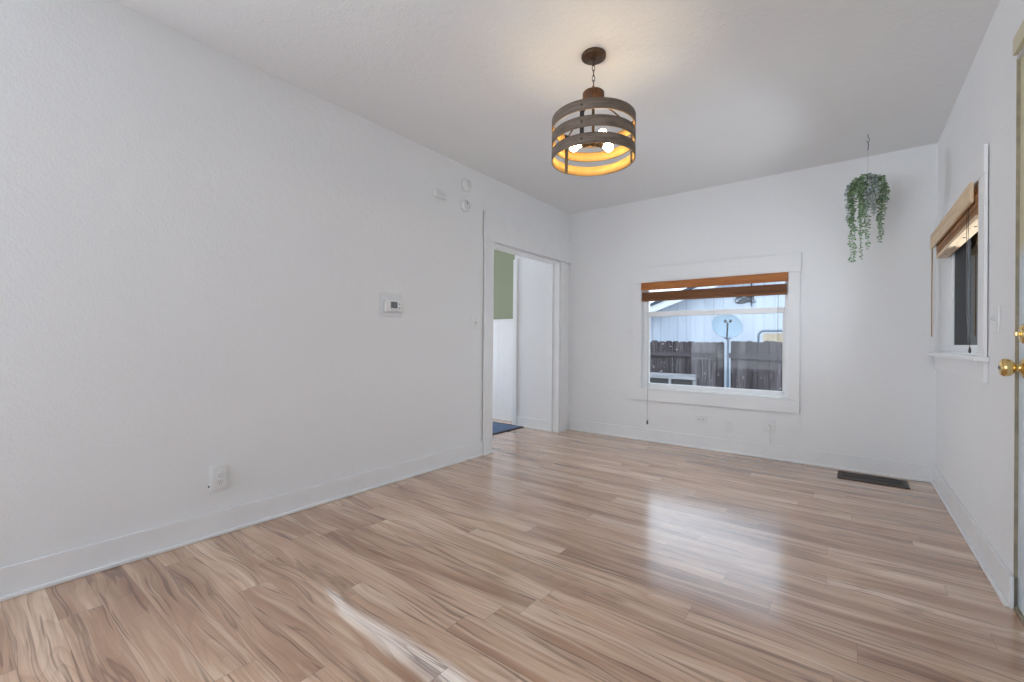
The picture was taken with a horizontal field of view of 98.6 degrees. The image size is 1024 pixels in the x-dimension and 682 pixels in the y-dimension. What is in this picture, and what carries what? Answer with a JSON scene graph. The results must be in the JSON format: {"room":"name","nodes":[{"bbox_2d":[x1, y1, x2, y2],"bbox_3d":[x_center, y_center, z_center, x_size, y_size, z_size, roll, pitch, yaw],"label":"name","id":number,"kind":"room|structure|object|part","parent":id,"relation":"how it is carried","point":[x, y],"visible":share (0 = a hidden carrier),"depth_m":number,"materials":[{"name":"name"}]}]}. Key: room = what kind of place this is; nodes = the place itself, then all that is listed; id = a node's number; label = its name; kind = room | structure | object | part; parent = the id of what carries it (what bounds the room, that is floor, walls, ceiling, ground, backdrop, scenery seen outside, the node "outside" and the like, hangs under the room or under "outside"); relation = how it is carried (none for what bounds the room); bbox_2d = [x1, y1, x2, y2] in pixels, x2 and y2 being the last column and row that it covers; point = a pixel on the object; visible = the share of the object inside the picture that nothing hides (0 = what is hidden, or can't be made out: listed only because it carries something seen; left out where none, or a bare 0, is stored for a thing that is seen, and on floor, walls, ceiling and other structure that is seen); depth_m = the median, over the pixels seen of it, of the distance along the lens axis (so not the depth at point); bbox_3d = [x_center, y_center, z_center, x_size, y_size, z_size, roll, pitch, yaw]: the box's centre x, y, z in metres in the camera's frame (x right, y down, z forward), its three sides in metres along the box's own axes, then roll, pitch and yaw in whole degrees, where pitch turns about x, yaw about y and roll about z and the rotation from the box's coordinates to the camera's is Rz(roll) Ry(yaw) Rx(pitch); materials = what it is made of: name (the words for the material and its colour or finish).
{"room":"empty living room","nodes":[
{"label":"empty living room","id":0,"kind":"room"},
{"bbox_2d":[0,0,569,567],"bbox_3d":[-1.387,-0.268,2.939,0.130,2.725,6.772,0,0,37],"label":"wall","id":1,"kind":"structure","parent":0,"point":[199,246],"depth_m":2.41,"materials":[{"name":"paint"}]},
{"bbox_2d":[208,464,227,491],"bbox_3d":[-1.651,0.769,2.474,0.028,0.140,0.094,0,0,37],"label":"wall outlet","id":2,"kind":"object","parent":1,"relation":"attached to","point":[218,474],"visible":1,"depth_m":2.47,"materials":[{"name":"white plastic"}]},
{"bbox_3d":[-1.643,0.769,2.471,0.004,0.116,0.070,0,0,37],"label":"plate","id":3,"kind":"part","parent":2,"relation":"part of","materials":[{"name":"white plastic"}]},
{"bbox_2d":[0,441,493,601],"bbox_3d":[-1.792,1.022,2.285,0.035,0.135,5.256,0,0,37],"label":"baseboard","id":4,"kind":"structure","parent":1,"relation":"attached to","point":[22,578],"depth_m":2.39,"materials":[{"name":"paint"}]},
{"bbox_2d":[380,293,401,316],"bbox_3d":[-0.924,-0.277,3.402,0.034,0.176,0.202,0,0,37],"label":"thermostat","id":5,"kind":"object","parent":1,"relation":"attached to","point":[390,304],"visible":1,"depth_m":3.39,"materials":[{"name":"white plastic"}]},
{"bbox_2d":[434,188,446,199],"bbox_3d":[-0.618,-1.266,3.804,0.026,0.067,0.132,0,0,37],"label":"door chime","id":6,"kind":"object","parent":1,"relation":"attached to","point":[438,193],"visible":1,"depth_m":3.79,"materials":[{"name":"white plastic"}]},
{"bbox_2d":[460,199,469,211],"bbox_3d":[-0.421,-1.247,4.048,0.042,0.110,0.110,0,0,37],"label":"smoke detector","id":7,"kind":"object","parent":1,"relation":"attached to","point":[465,204],"visible":1,"depth_m":4.02,"materials":[{"name":"white plastic"}]},
{"bbox_2d":[461,179,471,191],"bbox_3d":[-0.412,-1.436,4.059,0.041,0.116,0.116,0,0,37],"label":"smoke detector","id":8,"kind":"object","parent":1,"relation":"attached to","point":[466,185],"visible":1,"depth_m":4.04,"materials":[{"name":"white plastic"}]},
{"bbox_2d":[472,316,477,328],"bbox_3d":[-0.343,-0.175,4.175,0.022,0.118,0.077,0,0,37],"label":"light switch","id":9,"kind":"object","parent":1,"relation":"attached to","point":[474,318],"visible":1,"depth_m":4.17,"materials":[{"name":"white plastic"}]},
{"bbox_2d":[482,210,571,453],"bbox_3d":[0.229,-0.073,4.914,0.031,2.370,1.665,0,0,37],"label":"trim","id":10,"kind":"structure","parent":1,"relation":"attached to","point":[498,229],"depth_m":4.48,"materials":[{"name":"paint"}]},
{"bbox_2d":[494,243,559,431],"bbox_3d":[0.134,0.069,4.918,0.146,2.085,1.284,0,0,37],"label":"trim","id":11,"kind":"structure","parent":1,"relation":"attached to","point":[554,266],"depth_m":5.40,"materials":[{"name":"paint"}]},
{"bbox_2d":[0,419,1023,681],"bbox_3d":[-1.328,1.145,2.870,6.811,0.100,6.992,0,0,37],"label":"floor","id":12,"kind":"structure","parent":0,"point":[568,555],"depth_m":1.95,"materials":[{"name":"laminate"}]},
{"bbox_2d":[492,422,523,434],"bbox_3d":[-1.015,1.098,5.562,1.710,0.010,1.645,0,0,37],"label":"rug","id":13,"kind":"object","parent":12,"relation":"on","point":[497,427],"visible":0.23,"depth_m":5.61,"materials":[{"name":"blue fabric"}]},
{"bbox_2d":[837,471,909,488],"bbox_3d":[2.938,1.129,3.598,0.450,0.006,0.250,0,0,37],"label":"floor vent","id":14,"kind":"object","parent":12,"relation":"in","point":[841,474],"visible":1,"depth_m":3.59,"materials":[{"name":"brown metal"}]},
{"bbox_2d":[515,255,548,419],"bbox_3d":[0.327,-0.247,5.743,0.564,2.725,0.237,0,0,37],"label":"wall","id":15,"kind":"structure","parent":0,"point":[533,275],"depth_m":5.64,"materials":[{"name":"paint"}]},
{"bbox_2d":[512,259,517,424],"bbox_3d":[0.040,0.020,5.797,0.063,2.185,0.022,0,0,37],"label":"trim","id":16,"kind":"structure","parent":15,"relation":"attached to","point":[515,262],"depth_m":5.78,"materials":[{"name":"paint"}]},
{"bbox_2d":[516,416,547,430],"bbox_3d":[0.255,1.052,5.620,0.514,0.125,0.025,0,0,37],"label":"baseboard","id":17,"kind":"structure","parent":15,"relation":"attached to","point":[532,423],"depth_m":5.61,"materials":[{"name":"paint"}]},
{"bbox_2d":[111,0,999,213],"bbox_3d":[-1.261,-1.679,2.867,6.891,0.100,7.032,0,0,37],"label":"ceiling","id":18,"kind":"structure","parent":0,"point":[720,92],"depth_m":2.63,"materials":[{"name":"paint"}]},
{"bbox_2d":[552,47,635,175],"bbox_3d":[0.458,-1.315,2.483,0.464,0.600,0.464,0,0,37],"label":"pendant lamp","id":19,"kind":"object","parent":18,"relation":"hanging from","point":[593,97],"visible":1,"depth_m":2.39,"materials":[{"name":"brown metal"}]},
{"bbox_2d":[570,143,589,151],"bbox_3d":[0.385,-1.117,2.519,0.118,0.048,0.054,0,0,37],"label":"bulb","id":20,"kind":"object","parent":19,"relation":"attached to","point":[574,148],"depth_m":2.52,"materials":[{"name":"beige glass"}]},
{"bbox_3d":[0.457,-1.229,2.483,0.016,0.227,0.016,0,0,37],"label":"stem","id":21,"kind":"part","parent":19,"relation":"part of","materials":[{"name":"brown metal"}]},
{"bbox_2d":[596,143,612,151],"bbox_3d":[0.526,-1.115,2.520,0.076,0.048,0.115,0,0,37],"label":"bulb","id":22,"kind":"object","parent":19,"relation":"attached to","point":[608,147],"depth_m":2.51,"materials":[{"name":"beige glass"}]},
{"bbox_2d":[844,137,889,261],"bbox_3d":[2.731,-1.100,3.391,0.286,0.991,0.274,0,0,37],"label":"hanging plant","id":23,"kind":"object","parent":18,"relation":"hanging from","point":[865,185],"visible":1,"depth_m":3.36,"materials":[{"name":"green plant"}]},
{"bbox_2d":[493,143,937,465],"bbox_3d":[0.766,-0.244,5.637,6.751,2.725,0.130,0,0,37],"label":"wall","id":24,"kind":"structure","parent":0,"point":[868,373],"depth_m":4.04,"materials":[{"name":"paint"}]},
{"bbox_2d":[493,410,511,420],"bbox_3d":[-0.866,1.047,6.767,2.559,0.120,0.018,0,0,37],"label":"baseboard","id":25,"kind":"structure","parent":24,"relation":"attached to","point":[501,415],"depth_m":6.21,"materials":[{"name":"paint"}]},
{"bbox_2d":[493,319,512,412],"bbox_3d":[-0.856,0.347,6.774,2.559,1.320,0.029,0,0,37],"label":"wainscoting","id":26,"kind":"structure","parent":24,"relation":"attached to","point":[502,328],"depth_m":6.22,"materials":[{"name":"paint"}]},
{"bbox_2d":[695,415,706,422],"bbox_3d":[1.980,0.816,4.607,0.118,0.076,0.010,0,0,37],"label":"wall outlet","id":27,"kind":"object","parent":24,"relation":"attached to","point":[698,418],"visible":1,"depth_m":4.61,"materials":[{"name":"white plastic"}]},
{"bbox_2d":[641,281,787,398],"bbox_3d":[2.069,-0.051,4.616,1.412,1.191,0.131,0,0,37],"label":"window","id":28,"kind":"structure","parent":24,"relation":"in","point":[782,394],"depth_m":4.54,"materials":[{"name":"plastic"}]},
{"bbox_3d":[2.042,0.537,4.587,1.412,0.013,0.061,0,0,37],"label":"sill","id":29,"kind":"part","parent":28,"relation":"part of","materials":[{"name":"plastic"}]},
{"bbox_2d":[641,272,787,423],"bbox_3d":[2.029,0.144,4.564,1.409,1.586,0.070,0,0,37],"label":"blind","id":30,"kind":"object","parent":28,"relation":"attached to","point":[773,289],"visible":1,"depth_m":4.50,"materials":[{"name":"brown wood"}]},
{"bbox_3d":[1.520,0.203,4.939,0.005,1.360,0.019,0,0,18],"label":"pull cord","id":31,"kind":"part","parent":30,"relation":"part of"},
{"bbox_3d":[2.034,-0.453,4.572,1.392,0.020,0.052,0,0,37],"label":"rail","id":32,"kind":"part","parent":30,"relation":"part of","materials":[{"name":"brown wood"}]},
{"bbox_3d":[2.080,0.086,4.619,1.330,0.828,0.041,0,0,37],"label":"sash","id":33,"kind":"part","parent":28,"relation":"part of","materials":[{"name":"glass"}]},
{"bbox_2d":[631,252,801,413],"bbox_3d":[2.022,-0.077,4.569,1.635,1.493,0.021,0,0,37],"label":"trim","id":34,"kind":"structure","parent":24,"relation":"attached to","point":[790,263],"depth_m":4.42,"materials":[{"name":"paint"}]},
{"bbox_2d":[569,419,935,482],"bbox_3d":[2.056,1.060,4.534,3.345,0.135,0.030,0,0,37],"label":"baseboard","id":35,"kind":"structure","parent":24,"relation":"attached to","point":[889,468],"depth_m":4.20,"materials":[{"name":"paint"}]},
{"bbox_2d":[763,419,774,445],"bbox_3d":[2.464,0.877,4.221,0.100,0.239,0.033,0,0,37],"label":"cable plate","id":36,"kind":"object","parent":24,"relation":"attached to","point":[768,425],"visible":1,"depth_m":4.22,"materials":[{"name":"white plastic"}]},
{"bbox_3d":[2.473,0.819,4.232,0.100,0.122,0.006,0,0,37],"label":"plate","id":37,"kind":"part","parent":36,"relation":"part of","materials":[{"name":"white plastic"}]},
{"bbox_2d":[936,0,1023,576],"bbox_3d":[1.435,-0.249,0.856,0.130,2.725,6.902,0,0,37],"label":"wall","id":38,"kind":"structure","parent":0,"point":[975,419],"depth_m":2.18,"materials":[{"name":"paint"}]},
{"bbox_2d":[928,232,988,382],"bbox_3d":[2.906,-0.314,2.825,0.177,1.059,1.656,0,0,37],"label":"window","id":39,"kind":"structure","parent":38,"relation":"in","point":[975,367],"depth_m":2.95,"materials":[{"name":"paint"}]},
{"bbox_2d":[931,182,977,352],"bbox_3d":[2.914,-0.384,2.892,0.093,0.914,1.449,0,0,37],"label":"blind","id":40,"kind":"object","parent":39,"relation":"attached to","point":[960,223],"visible":0.9,"depth_m":2.69,"materials":[{"name":"brown wood"}]},
{"bbox_3d":[2.895,-0.653,2.849,0.068,0.022,1.351,0,0,37],"label":"rail","id":41,"kind":"part","parent":40,"relation":"part of","materials":[{"name":"brown wood"}]},
{"bbox_3d":[2.544,-0.368,2.457,0.004,0.811,0.113,0,0,39],"label":"pull cord","id":42,"kind":"part","parent":40,"relation":"part of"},
{"bbox_3d":[2.530,-0.373,2.436,0.005,0.800,0.063,0,0,37],"label":"pull cord","id":43,"kind":"part","parent":40,"relation":"part of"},
{"bbox_3d":[2.959,-0.379,2.797,0.060,0.928,1.363,0,0,37],"label":"frame","id":44,"kind":"part","parent":39,"relation":"part of","materials":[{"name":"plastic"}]},
{"bbox_3d":[2.951,-0.384,2.803,0.004,0.820,1.275,0,0,37],"label":"pane","id":45,"kind":"part","parent":39,"relation":"part of","materials":[{"name":"clear glass"}]},
{"bbox_2d":[934,144,987,356],"bbox_3d":[2.880,-0.451,2.862,0.019,1.073,1.632,0,0,37],"label":"trim","id":46,"kind":"structure","parent":38,"relation":"attached to","point":[977,172],"depth_m":2.29,"materials":[{"name":"paint"}]},
{"bbox_2d":[931,467,1013,608],"bbox_3d":[2.723,1.061,2.680,0.030,0.135,2.098,0,0,37],"label":"baseboard","id":47,"kind":"structure","parent":38,"relation":"attached to","point":[1000,578],"depth_m":2.27,"materials":[{"name":"paint"}]},
{"bbox_2d":[991,306,999,333],"bbox_3d":[2.279,-0.098,2.083,0.022,0.124,0.107,0,0,37],"label":"light switch","id":48,"kind":"object","parent":38,"relation":"attached to","point":[995,318],"visible":1,"depth_m":2.07,"materials":[{"name":"white plastic"}]},
{"bbox_2d":[998,20,1023,622],"bbox_3d":[1.850,-0.074,1.452,0.195,2.385,0.974,0,0,37],"label":"door","id":49,"kind":"structure","parent":38,"relation":"in","point":[1006,367],"depth_m":1.84,"materials":[{"name":"paint"}]},
{"bbox_3d":[2.039,0.109,1.794,0.074,0.084,0.084,0,0,37],"label":"knob","id":50,"kind":"part","parent":49,"relation":"part of","materials":[{"name":"gold metal"}]},
{"bbox_3d":[1.818,-1.231,1.468,0.016,0.071,0.945,0,0,37],"label":"head casing","id":51,"kind":"part","parent":49,"relation":"part of","materials":[{"name":"paint"}]},
{"label":"outside","id":52,"kind":"structure","parent":0,"visible":0},
{"bbox_3d":[13.734,1.804,17.916,32.000,0.100,34.828,0,0,37],"label":"ground","id":53,"kind":"structure","parent":52,"visible":0},
{"bbox_2d":[650,372,696,385],"bbox_3d":[2.532,1.130,8.632,1.920,1.020,0.595,0,0,37],"label":"garden bench","id":54,"kind":"object","parent":53,"relation":"on","point":[664,378],"visible":0.17,"depth_m":8.47,"materials":[{"name":"white wood"}]},
{"bbox_3d":[2.678,0.776,8.836,1.800,0.110,0.009,0,0,37],"label":"panel","id":55,"kind":"part","parent":54,"relation":"part of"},
{"bbox_3d":[2.671,0.674,8.810,1.920,0.105,0.040,0,0,37],"label":"rail","id":56,"kind":"part","parent":54,"relation":"part of","materials":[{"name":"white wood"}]},
{"bbox_2d":[650,340,724,386],"bbox_3d":[2.167,0.800,9.616,4.540,1.637,0.067,0,0,38],"label":"wooden fence","id":57,"kind":"object","parent":53,"relation":"on","point":[706,361],"visible":0.23,"depth_m":8.58,"materials":[{"name":"grey wood"}]},
{"bbox_3d":[2.162,0.254,9.606,4.540,0.088,0.038,0,0,38],"label":"rail","id":58,"kind":"part","parent":57,"relation":"part of","materials":[{"name":"grey wood"}]},
{"bbox_2d":[650,281,784,387],"bbox_3d":[5.877,-0.563,10.735,6.450,4.470,3.100,0,0,37],"label":"house","id":59,"kind":"structure","parent":53,"relation":"on","point":[698,328],"depth_m":10.25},
{"bbox_3d":[5.210,-0.932,9.839,0.435,0.203,0.025,0,0,37],"label":"cable coil","id":60,"kind":"part","parent":59,"relation":"part of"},
{"bbox_2d":[712,315,742,387],"bbox_3d":[3.824,0.580,7.817,0.443,2.138,0.476,1,0,-16],"label":"satellite dish","id":61,"kind":"object","parent":53,"relation":"on","point":[726,326],"visible":0.97,"depth_m":7.92,"materials":[{"name":"metal"}]},
{"bbox_2d":[729,341,782,390],"bbox_3d":[4.215,0.811,6.574,0.067,1.636,3.097,0,0,-8],"label":"wooden fence","id":62,"kind":"object","parent":53,"relation":"on","point":[754,365],"visible":0.21,"depth_m":7.41,"materials":[{"name":"grey wood"}]},
{"bbox_3d":[4.205,0.264,6.573,0.038,0.088,3.097,0,0,-8],"label":"rail","id":63,"kind":"part","parent":62,"relation":"part of","materials":[{"name":"grey wood"}]},
{"bbox_2d":[757,330,782,342],"bbox_3d":[5.034,0.726,7.931,1.104,1.866,0.067,0,0,37],"label":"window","id":64,"kind":"structure","parent":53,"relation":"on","point":[778,337],"depth_m":8.13,"materials":[{"name":"metal"}]}
]}

